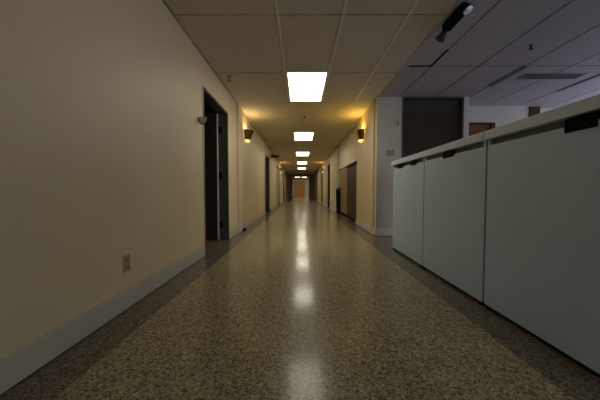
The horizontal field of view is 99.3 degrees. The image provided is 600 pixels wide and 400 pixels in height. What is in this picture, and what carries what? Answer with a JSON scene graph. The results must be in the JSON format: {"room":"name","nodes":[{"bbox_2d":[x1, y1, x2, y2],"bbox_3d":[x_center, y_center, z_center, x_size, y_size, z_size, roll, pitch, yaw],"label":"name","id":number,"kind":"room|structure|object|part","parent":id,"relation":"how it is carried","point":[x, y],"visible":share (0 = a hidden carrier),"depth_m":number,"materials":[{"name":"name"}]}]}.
{"room":"hospital interior","nodes":[
{"label":"hospital interior","id":0,"kind":"room"},
{"bbox_2d":[0,0,285,359],"bbox_3d":[-1.238,-0.781,10.231,0.145,2.440,28.500,0,2,0],"label":"wall","id":1,"kind":"structure","parent":0,"point":[101,154],"depth_m":1.47,"materials":[{"name":"beige paint"}]},
{"bbox_2d":[123,254,130,272],"bbox_3d":[-1.177,0.431,1.734,0.008,0.110,0.070,0,2,0],"label":"wall outlet","id":2,"kind":"object","parent":1,"relation":"attached to","point":[126,259],"visible":1,"depth_m":1.73,"materials":[{"name":"beige plastic"}]},
{"bbox_2d":[0,199,285,394],"bbox_3d":[-1.157,0.368,10.272,0.016,0.130,28.500,0,2,0],"label":"baseboard","id":3,"kind":"structure","parent":1,"relation":"attached to","point":[23,362],"depth_m":1.37,"materials":[{"name":"paint"}]},
{"bbox_2d":[162,0,236,101],"bbox_3d":[-1.176,-1.646,0.304,0.016,0.012,8.720,0,2,0],"label":"trim","id":4,"kind":"structure","parent":1,"relation":"attached to","point":[164,1],"depth_m":2.80,"materials":[{"name":"beige metal"}]},
{"bbox_2d":[198,117,207,124],"bbox_3d":[-1.124,-0.916,2.952,0.123,0.089,0.013,0,2,0],"label":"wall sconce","id":5,"kind":"object","parent":1,"relation":"attached to","point":[202,120],"visible":1,"depth_m":2.95,"materials":[{"name":"white plastic"}]},
{"bbox_2d":[202,84,229,255],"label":"door","id":6,"kind":"structure","parent":1,"relation":"in","point":[215,133],"depth_m":4.11,"materials":[{"name":"grey paint"}]},
{"bbox_2d":[237,103,241,232],"bbox_3d":[-1.162,-0.593,4.894,0.028,2.440,0.220,0,2,0],"label":"trim","id":7,"kind":"structure","parent":1,"relation":"attached to","point":[239,172],"depth_m":4.84,"materials":[{"name":"beige paint"}]},
{"bbox_2d":[244,129,253,142],"bbox_3d":[-1.075,-1.357,5.458,0.197,0.242,0.320,0,2,0],"label":"wall sconce","id":8,"kind":"object","parent":1,"relation":"attached to","point":[248,133],"visible":1,"depth_m":5.37,"materials":[{"name":"gold metal"}]},
{"bbox_2d":[265,154,269,211],"bbox_3d":[-1.237,-0.553,9.139,0.151,2.060,1.200,0,2,0],"label":"door","id":9,"kind":"structure","parent":1,"relation":"in","point":[267,159],"depth_m":9.67,"materials":[{"name":"grey metal"}]},
{"bbox_2d":[277,166,278,205],"bbox_3d":[-1.217,-0.706,13.486,0.174,2.060,1.600,0,2,0],"label":"door","id":10,"kind":"structure","parent":1,"relation":"in","point":[277,166],"depth_m":13.48,"materials":[{"name":"brown metal"}]},
{"bbox_2d":[285,170,316,200],"bbox_3d":[0.118,-1.207,22.321,2.520,2.438,4.300,0,2,0],"label":"trim","id":11,"kind":"structure","parent":1,"relation":"attached to","point":[286,173],"depth_m":22.34,"materials":[{"name":"beige paint"}]},
{"bbox_2d":[175,14,445,72],"bbox_3d":[0.089,-1.659,0.557,2.545,0.003,5.984,0,2,0],"label":"trim","id":12,"kind":"structure","parent":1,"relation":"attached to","point":[175,14],"depth_m":2.37,"materials":[{"name":"beige metal"}]},
{"bbox_2d":[0,197,599,399],"bbox_3d":[1.328,0.337,14.543,11.000,0.100,37.350,0,2,0],"label":"floor","id":13,"kind":"structure","parent":0,"point":[304,302],"depth_m":1.39,"materials":[{"name":"stone"}]},
{"bbox_2d":[336,187,340,213],"bbox_3d":[1.397,0.015,9.073,0.252,0.930,0.252,0,2,0],"label":"trash can","id":14,"kind":"object","parent":13,"relation":"on","point":[338,190],"visible":0.68,"depth_m":8.98,"materials":[{"name":"black plastic"}]},
{"bbox_2d":[340,167,350,217],"bbox_3d":[1.618,-0.251,8.243,0.476,1.520,1.200,0,2,0],"label":"cabinet","id":15,"kind":"object","parent":13,"relation":"on","point":[343,211],"visible":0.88,"depth_m":8.05,"materials":[{"name":"beige wood"}]},
{"bbox_3d":[1.415,-0.296,8.542,0.018,1.430,0.591,0,2,0],"label":"door","id":16,"kind":"part","parent":15,"relation":"part of","materials":[{"name":"beige wood"}]},
{"bbox_3d":[1.414,-0.275,7.943,0.018,1.430,0.591,0,2,0],"label":"door","id":17,"kind":"part","parent":15,"relation":"part of","materials":[{"name":"beige wood"}]},
{"bbox_2d":[347,165,356,221],"bbox_3d":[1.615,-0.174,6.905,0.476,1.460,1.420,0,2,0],"label":"door","id":18,"kind":"structure","parent":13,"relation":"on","point":[351,172],"depth_m":6.95,"materials":[{"name":"brown wood"}]},
{"bbox_3d":[1.413,-0.216,7.259,0.018,1.380,0.701,0,2,0],"label":"door","id":19,"kind":"part","parent":18,"relation":"part of","materials":[{"name":"brown wood"}]},
{"bbox_3d":[1.412,-0.191,6.550,0.018,1.380,0.701,0,2,0],"label":"door","id":20,"kind":"part","parent":18,"relation":"part of","materials":[{"name":"brown wood"}]},
{"bbox_2d":[393,157,424,267],"bbox_3d":[1.496,0.121,3.051,0.464,1.143,0.857,0,2,0],"label":"storage cabinet","id":21,"kind":"object","parent":13,"relation":"on","point":[408,178],"visible":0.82,"depth_m":2.95,"materials":[{"name":"white metal"}]},
{"bbox_3d":[1.270,-0.412,2.840,0.014,0.052,0.150,0,2,0],"label":"recessed pull","id":22,"kind":"part","parent":21,"relation":"part of","materials":[{"name":"black plastic"}]},
{"bbox_2d":[391,132,487,165],"bbox_3d":[1.496,-0.465,2.603,0.502,0.060,1.758,0,2,0],"label":"countertop","id":23,"kind":"structure","parent":21,"relation":"on","point":[480,137],"depth_m":2.18,"materials":[{"name":"laminate"}]},
{"bbox_2d":[423,141,487,304],"bbox_3d":[1.494,0.152,2.182,0.464,1.143,0.858,0,2,0],"label":"storage cabinet","id":24,"kind":"object","parent":13,"relation":"on","point":[455,181],"visible":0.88,"depth_m":2.05,"materials":[{"name":"white metal"}]},
{"bbox_3d":[1.269,-0.389,2.175,0.014,0.052,0.160,0,2,0],"label":"recessed pull","id":25,"kind":"part","parent":24,"relation":"part of","materials":[{"name":"black plastic"}]},
{"bbox_2d":[484,111,599,375],"bbox_3d":[1.492,0.182,1.309,0.464,1.143,0.852,0,2,0],"label":"storage cabinet","id":26,"kind":"object","parent":13,"relation":"on","point":[542,249],"visible":1,"depth_m":1.29,"materials":[{"name":"white metal"}]},
{"bbox_2d":[485,94,599,139],"bbox_3d":[1.494,-0.419,1.281,0.502,0.060,0.876,0,2,0],"label":"countertop","id":27,"kind":"structure","parent":26,"relation":"on","point":[591,104],"depth_m":1.28,"materials":[{"name":"laminate"}]},
{"bbox_3d":[1.267,-0.347,1.149,0.014,0.064,0.135,0,2,0],"label":"recessed pull","id":28,"kind":"part","parent":26,"relation":"part of","materials":[{"name":"black plastic"}]},
{"bbox_2d":[288,174,313,198],"bbox_3d":[0.122,-1.286,24.530,2.810,2.440,0.120,0,2,0],"label":"wall","id":29,"kind":"structure","parent":0,"point":[311,176],"depth_m":24.46,"materials":[{"name":"brown paint"}]},
{"bbox_2d":[292,176,308,198],"bbox_3d":[0.077,-1.176,24.529,1.640,2.220,0.150,0,2,0],"label":"door","id":30,"kind":"structure","parent":29,"relation":"in","point":[293,177],"depth_m":24.45,"materials":[{"name":"paint"}]},
{"bbox_3d":[0.077,-2.145,24.492,1.540,0.180,0.006,0,2,0],"label":"transom pane","id":31,"kind":"part","parent":30,"relation":"part of","materials":[{"name":"clear glass"}]},
{"bbox_2d":[293,180,308,196],"bbox_3d":[0.055,-1.436,28.767,5.200,2.440,8.600,0,2,0],"label":"wall","id":32,"kind":"structure","parent":0,"point":[306,181],"depth_m":32.96,"materials":[{"name":"beige paint"}]},
{"bbox_2d":[294,181,304,196],"bbox_3d":[-0.087,-1.412,32.921,1.420,2.100,0.100,0,2,0],"label":"door","id":33,"kind":"structure","parent":32,"relation":"in","point":[299,186],"depth_m":32.95,"materials":[{"name":"beige wood"}]},
{"bbox_2d":[317,98,376,230],"bbox_3d":[1.670,-0.931,14.473,0.615,2.440,20.000,0,2,0],"label":"wall","id":34,"kind":"structure","parent":0,"point":[350,153],"depth_m":5.97,"materials":[{"name":"beige paint"}]},
{"bbox_2d":[321,171,322,203],"bbox_3d":[1.435,-0.785,15.729,0.151,2.060,0.900,0,2,0],"label":"door","id":35,"kind":"structure","parent":34,"relation":"in","point":[321,171],"depth_m":16.14,"materials":[{"name":"beige wood"}]},
{"bbox_2d":[328,163,329,206],"bbox_3d":[1.427,-0.653,11.982,0.151,2.060,1.000,0,2,0],"label":"door","id":36,"kind":"structure","parent":34,"relation":"in","point":[329,163],"depth_m":12.43,"materials":[{"name":"grey metal"}]},
{"bbox_2d":[317,199,374,234],"bbox_3d":[1.355,0.218,14.506,0.016,0.130,20.016,0,2,0],"label":"baseboard","id":37,"kind":"structure","parent":34,"relation":"attached to","point":[363,225],"depth_m":5.61,"materials":[{"name":"white paint"}]},
{"bbox_2d":[354,129,364,142],"bbox_3d":[1.246,-1.357,5.433,0.197,0.242,0.320,0,2,0],"label":"wall sconce","id":38,"kind":"object","parent":34,"relation":"attached to","point":[359,133],"visible":1,"depth_m":5.35,"materials":[{"name":"gold metal"}]},
{"bbox_2d":[369,99,374,234],"bbox_3d":[1.331,-0.586,4.700,0.026,2.440,0.200,0,2,0],"label":"trim","id":39,"kind":"structure","parent":34,"relation":"attached to","point":[372,128],"depth_m":4.64,"materials":[{"name":"beige paint"}]},
{"bbox_2d":[165,0,599,173],"bbox_3d":[1.328,-2.191,14.454,11.000,0.080,37.350,0,2,0],"label":"ceiling","id":40,"kind":"structure","parent":0,"point":[247,48],"depth_m":3.02,"materials":[{"name":"tile"}]},
{"bbox_2d":[271,149,278,157],"bbox_3d":[-0.986,-1.824,9.994,0.310,0.340,0.040,0,2,0],"label":"hanging sign","id":41,"kind":"object","parent":40,"relation":"hanging from","point":[272,155],"visible":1,"depth_m":9.98,"materials":[{"name":"paint"}]},
{"bbox_2d":[296,152,309,155],"bbox_3d":[0.114,-2.032,11.268,0.583,0.011,1.159,0,2,0],"label":"recessed light","id":42,"kind":"object","parent":40,"relation":"in","point":[297,153],"visible":0.94,"depth_m":11.10,"materials":[{"name":"white plastic"}]},
{"bbox_2d":[293,132,313,140],"bbox_3d":[0.107,-1.905,7.670,0.583,0.011,1.159,0,2,0],"label":"recessed light","id":43,"kind":"object","parent":40,"relation":"in","point":[298,136],"visible":1,"depth_m":7.64,"materials":[{"name":"white plastic"}]},
{"bbox_2d":[286,71,328,101],"bbox_3d":[0.100,-1.778,4.072,0.583,0.011,1.159,0,2,0],"label":"recessed light","id":44,"kind":"object","parent":40,"relation":"in","point":[303,86],"visible":1,"depth_m":3.94,"materials":[{"name":"white plastic"}]},
{"bbox_2d":[274,0,418,100],"bbox_3d":[0.398,-1.650,0.301,1.242,0.004,8.720,0,2,0],"label":"trim","id":45,"kind":"structure","parent":40,"relation":"attached to","point":[346,1],"depth_m":2.81,"materials":[{"name":"beige metal"}]},
{"bbox_2d":[378,0,461,96],"bbox_3d":[1.369,-1.645,0.190,0.033,0.006,8.500,0,2,0],"label":"trim","id":46,"kind":"structure","parent":40,"relation":"attached to","point":[455,5],"depth_m":2.77,"materials":[{"name":"grey metal"}]},
{"bbox_2d":[409,50,448,66],"bbox_3d":[1.584,-1.750,3.160,0.295,0.004,0.405,0,2,0],"label":"trim","id":47,"kind":"structure","parent":40,"relation":"attached to","point":[446,50],"depth_m":3.33,"materials":[{"name":"black plastic"}]},
{"bbox_2d":[435,2,473,42],"bbox_3d":[1.435,-1.660,2.395,0.106,0.123,0.495,0,2,0],"label":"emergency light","id":48,"kind":"object","parent":40,"relation":"attached to","point":[464,8],"visible":1,"depth_m":2.33,"materials":[{"name":"black plastic"}]},
{"bbox_2d":[399,0,599,104],"bbox_3d":[3.993,-1.654,0.384,5.215,0.002,8.900,0,2,0],"label":"trim","id":49,"kind":"structure","parent":40,"relation":"attached to","point":[499,0],"depth_m":3.04,"materials":[{"name":"grey metal"}]},
{"bbox_2d":[489,67,526,85],"bbox_3d":[2.967,-1.764,3.674,0.067,0.007,0.620,0,2,0],"label":"ceiling vent","id":50,"kind":"object","parent":40,"relation":"in","point":[521,68],"visible":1,"depth_m":3.64,"materials":[{"name":"metal"}]},
{"bbox_2d":[518,73,588,78],"bbox_3d":[3.587,-1.763,3.633,0.840,0.007,0.190,0,2,0],"label":"ceiling vent","id":51,"kind":"object","parent":40,"relation":"in","point":[528,75],"visible":1,"depth_m":3.61,"materials":[{"name":"grey metal"}]},
{"bbox_2d":[558,74,599,90],"bbox_3d":[4.228,-1.771,3.867,0.042,0.007,0.630,0,2,0],"label":"ceiling vent","id":52,"kind":"object","parent":40,"relation":"in","point":[599,74],"visible":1,"depth_m":3.84,"materials":[{"name":"metal"}]},
{"bbox_2d":[376,97,469,227],"bbox_3d":[2.147,-0.587,4.718,1.605,2.440,0.481,0,2,0],"label":"wall","id":53,"kind":"structure","parent":0,"point":[389,109],"depth_m":4.47,"materials":[{"name":"grey paint"}]},
{"bbox_2d":[375,228,392,235],"bbox_3d":[1.543,0.565,4.510,0.431,0.128,0.017,0,2,0],"label":"baseboard","id":54,"kind":"structure","parent":53,"relation":"attached to","point":[378,231],"depth_m":4.50,"materials":[{"name":"white paint"}]},
{"bbox_2d":[386,150,394,155],"bbox_3d":[1.584,-0.823,4.462,0.150,0.110,0.015,0,2,0],"label":"light switch","id":55,"kind":"object","parent":53,"relation":"attached to","point":[388,152],"visible":1,"depth_m":4.46,"materials":[{"name":"grey plastic"}]},
{"bbox_2d":[394,120,398,126],"bbox_3d":[1.689,-1.342,4.437,0.080,0.120,0.029,0,2,0],"label":"thermostat","id":56,"kind":"object","parent":53,"relation":"attached to","point":[396,123],"visible":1,"depth_m":4.44,"materials":[{"name":"grey paint"}]},
{"bbox_2d":[401,97,463,157],"bbox_3d":[2.316,-0.580,4.546,1.075,2.438,0.153,0,2,0],"label":"door","id":57,"kind":"structure","parent":53,"relation":"in","point":[427,122],"depth_m":4.53,"materials":[{"name":"metal"}]},
{"bbox_3d":[2.316,-1.660,4.542,1.011,0.218,0.035,0,2,0],"label":"transom panel","id":58,"kind":"part","parent":57,"relation":"part of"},
{"bbox_2d":[469,106,551,127],"bbox_3d":[4.830,-0.600,5.103,3.760,2.440,0.300,0,2,0],"label":"wall","id":59,"kind":"structure","parent":0,"point":[501,115],"depth_m":4.92,"materials":[{"name":"grey paint"}]},
{"bbox_2d":[469,122,494,135],"bbox_3d":[3.370,-0.436,4.982,0.790,2.120,0.178,0,2,0],"label":"door","id":60,"kind":"structure","parent":59,"relation":"in","point":[474,127],"depth_m":4.95,"materials":[{"name":"brown wood"}]},
{"bbox_3d":[3.370,-0.437,5.010,0.790,2.120,0.122,0,2,0],"label":"frame","id":61,"kind":"part","parent":60,"relation":"part of","materials":[{"name":"brown wood"}]},
{"bbox_2d":[529,106,539,116],"bbox_3d":[4.510,-0.590,5.094,0.200,2.420,0.320,0,2,0],"label":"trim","id":62,"kind":"structure","parent":59,"relation":"attached to","point":[533,110],"depth_m":4.89,"materials":[{"name":"brown wood"}]}
]}

